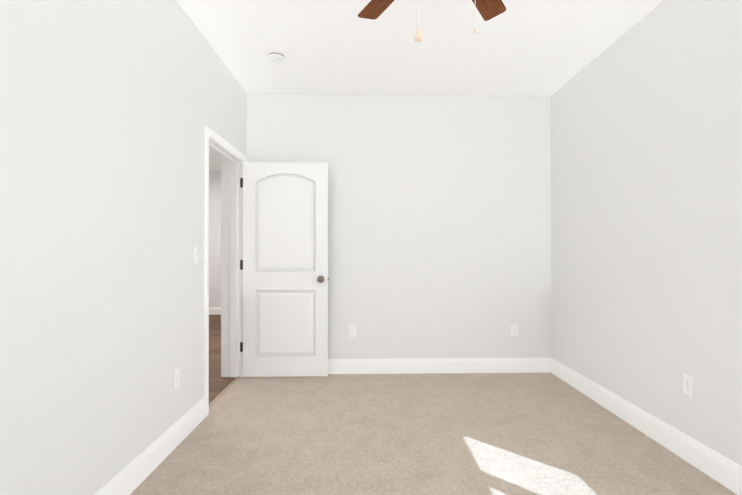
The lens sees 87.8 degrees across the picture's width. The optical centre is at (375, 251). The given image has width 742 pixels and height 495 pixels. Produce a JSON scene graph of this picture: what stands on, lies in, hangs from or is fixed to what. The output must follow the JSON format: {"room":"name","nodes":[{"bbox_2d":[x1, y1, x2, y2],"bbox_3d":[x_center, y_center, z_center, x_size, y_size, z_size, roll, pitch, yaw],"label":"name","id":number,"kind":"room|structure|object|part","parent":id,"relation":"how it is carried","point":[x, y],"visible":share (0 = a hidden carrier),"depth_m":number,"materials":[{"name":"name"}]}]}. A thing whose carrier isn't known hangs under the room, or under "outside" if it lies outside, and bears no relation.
{"room":"empty bedroom","nodes":[
{"label":"empty bedroom","id":0,"kind":"room"},
{"bbox_2d":[0,0,245,494],"bbox_3d":[-1.294,-0.172,1.543,0.200,2.695,4.300,0,0,-1],"label":"wall","id":1,"kind":"structure","parent":0,"point":[109,109],"depth_m":1.66,"materials":[{"name":"white paint"}]},
{"bbox_2d":[94,397,205,494],"bbox_3d":[-1.177,1.103,1.067,0.015,0.142,3.348,0,0,-1],"label":"baseboard","id":2,"kind":"structure","parent":1,"relation":"attached to","point":[142,466],"depth_m":2.07,"materials":[{"name":"white paint"}]},
{"bbox_2d":[173,368,178,389],"bbox_3d":[-1.209,0.772,2.338,0.008,0.114,0.070,0,0,-1],"label":"outlet","id":3,"kind":"object","parent":1,"relation":"attached to","point":[175,378],"visible":1,"depth_m":2.33,"materials":[{"name":"white plastic"}]},
{"bbox_2d":[193,247,197,263],"bbox_3d":[-1.208,0.028,2.595,0.021,0.114,0.070,0,0,-1],"label":"light switch","id":4,"kind":"object","parent":1,"relation":"attached to","point":[195,255],"visible":1,"depth_m":2.59,"materials":[{"name":"white plastic"}]},
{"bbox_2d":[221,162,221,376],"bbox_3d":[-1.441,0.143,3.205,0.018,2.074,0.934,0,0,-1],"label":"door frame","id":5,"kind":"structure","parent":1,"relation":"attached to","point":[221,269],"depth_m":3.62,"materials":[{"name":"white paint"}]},
{"bbox_2d":[204,125,246,416],"bbox_3d":[-1.224,0.143,3.210,0.018,2.074,0.934,0,0,-1],"label":"door frame","id":6,"kind":"structure","parent":1,"relation":"attached to","point":[213,135],"depth_m":2.76,"materials":[{"name":"white paint"}]},
{"bbox_2d":[209,137,242,376],"bbox_3d":[-1.328,0.164,3.207,0.212,2.031,0.848,0,0,-1],"label":"lining","id":7,"kind":"object","parent":1,"relation":"attached to","point":[232,272],"depth_m":3.61,"materials":[{"name":"white paint"}]},
{"bbox_3d":[-1.251,0.129,3.603,0.040,1.633,0.042,0,0,-1],"label":"door hinge","id":8,"kind":"part","parent":7,"relation":"part of","materials":[{"name":"black metal"}]},
{"bbox_2d":[243,162,327,376],"bbox_3d":[-0.843,0.171,3.606,0.785,1.995,0.035,0,0,-1],"label":"door leaf","id":9,"kind":"structure","parent":7,"relation":"attached to","point":[253,282],"depth_m":3.59,"materials":[{"name":"white paint"}]},
{"bbox_2d":[255,173,323,356],"bbox_3d":[-0.801,0.128,3.607,0.643,1.709,0.165,0,0,-1],"label":"panel","id":10,"kind":"object","parent":9,"relation":"attached to","point":[284,323],"depth_m":3.59,"materials":[{"name":"white paint"}]},
{"bbox_3d":[-0.512,0.264,3.613,0.066,0.066,0.165,0,0,-1],"label":"knob","id":11,"kind":"part","parent":10,"relation":"part of","materials":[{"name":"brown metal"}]},
{"bbox_2d":[209,171,220,306],"bbox_3d":[-1.079,-0.157,7.317,5.655,2.695,0.115,0,0,-1],"label":"wall","id":12,"kind":"structure","parent":0,"point":[214,238],"depth_m":7.22,"materials":[{"name":"white paint"}]},
{"bbox_2d":[209,307,220,314],"bbox_3d":[-2.650,1.119,7.213,2.220,0.142,0.015,0,0,-1],"label":"baseboard","id":13,"kind":"structure","parent":12,"relation":"attached to","point":[214,310],"depth_m":7.19,"materials":[{"name":"white paint"}]},
{"bbox_2d":[246,93,551,358],"bbox_3d":[0.192,-0.166,3.785,3.275,2.695,0.115,0,0,-1],"label":"wall","id":14,"kind":"structure","parent":0,"point":[439,230],"depth_m":3.73,"materials":[{"name":"white paint"}]},
{"bbox_2d":[349,325,355,336],"bbox_3d":[-0.227,0.771,3.712,0.070,0.114,0.008,0,0,-1],"label":"outlet","id":15,"kind":"object","parent":14,"relation":"attached to","point":[353,331],"visible":1,"depth_m":3.71,"materials":[{"name":"white plastic"}]},
{"bbox_2d":[328,358,549,373],"bbox_3d":[0.226,1.110,3.717,2.940,0.142,0.015,0,0,-1],"label":"baseboard","id":16,"kind":"structure","parent":14,"relation":"attached to","point":[403,365],"depth_m":3.72,"materials":[{"name":"white paint"}]},
{"bbox_2d":[510,324,517,335],"bbox_3d":[1.346,0.771,3.748,0.070,0.114,0.008,0,0,-1],"label":"electrical outlet plate","id":17,"kind":"object","parent":14,"relation":"attached to","point":[515,329],"visible":1,"depth_m":3.75,"materials":[{"name":"white plastic"}]},
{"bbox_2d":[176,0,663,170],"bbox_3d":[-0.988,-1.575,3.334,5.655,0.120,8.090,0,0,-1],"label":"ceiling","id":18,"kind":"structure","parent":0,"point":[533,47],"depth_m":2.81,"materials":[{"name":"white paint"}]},
{"bbox_2d":[267,50,284,62],"bbox_3d":[-0.769,-1.491,2.976,0.136,0.050,0.136,0,0,-1],"label":"smoke detector","id":19,"kind":"object","parent":18,"relation":"attached to","point":[274,56],"visible":1,"depth_m":2.94,"materials":[{"name":"white plastic"}]},
{"bbox_2d":[358,0,505,41],"bbox_3d":[0.277,-1.175,1.512,1.272,0.690,1.240,0,0,-1],"label":"ceiling fan","id":20,"kind":"object","parent":18,"relation":"hanging from","point":[487,9],"visible":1,"depth_m":2.00,"materials":[{"name":"brown wood"}]},
{"bbox_3d":[0.066,-1.272,1.905,0.120,0.006,0.457,-12,6,-30],"label":"blade","id":21,"kind":"part","parent":20,"relation":"part of","materials":[{"name":"brown wood"}]},
{"bbox_3d":[0.520,-1.272,1.893,0.120,0.006,0.457,-12,-7,34],"label":"blade","id":22,"kind":"part","parent":20,"relation":"part of","materials":[{"name":"brown wood"}]},
{"bbox_2d":[130,373,736,494],"bbox_3d":[0.265,1.206,1.575,3.000,0.060,4.300,0,0,-1],"label":"floor carpet","id":23,"kind":"object","parent":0,"point":[458,434],"visible":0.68,"depth_m":2.35,"materials":[{"name":"beige carpet"}]},
{"bbox_2d":[551,0,741,465],"bbox_3d":[1.822,-0.172,1.615,0.115,2.695,4.300,0,0,-1],"label":"wall","id":24,"kind":"structure","parent":0,"point":[646,198],"depth_m":2.37,"materials":[{"name":"white paint"}]},
{"bbox_2d":[550,358,741,494],"bbox_3d":[1.758,1.105,1.610,0.015,0.142,4.300,0,0,-1],"label":"baseboard","id":25,"kind":"structure","parent":24,"relation":"attached to","point":[723,470],"depth_m":2.34,"materials":[{"name":"white paint"}]},
{"bbox_2d":[683,373,693,396],"bbox_3d":[1.749,0.749,2.157,0.008,0.114,0.070,0,0,-1],"label":"outlet","id":26,"kind":"object","parent":24,"relation":"attached to","point":[690,386],"visible":1,"depth_m":2.15,"materials":[{"name":"white plastic"}]},
{"label":"outside","id":27,"kind":"structure","parent":0,"visible":0},
{"bbox_2d":[209,315,236,403],"bbox_3d":[-2.508,1.212,4.223,2.425,0.060,6.000,0,0,-1],"label":"floor","id":28,"kind":"structure","parent":27,"point":[218,384],"depth_m":4.12,"materials":[{"name":"brown wood"}]},
{"bbox_2d":[209,376,239,406],"bbox_3d":[-1.273,1.176,3.206,0.022,0.007,0.810,0,0,-1],"label":"threshold","id":29,"kind":"object","parent":28,"relation":"on","point":[221,393],"depth_m":3.21,"materials":[{"name":"beige wood"}]}
]}

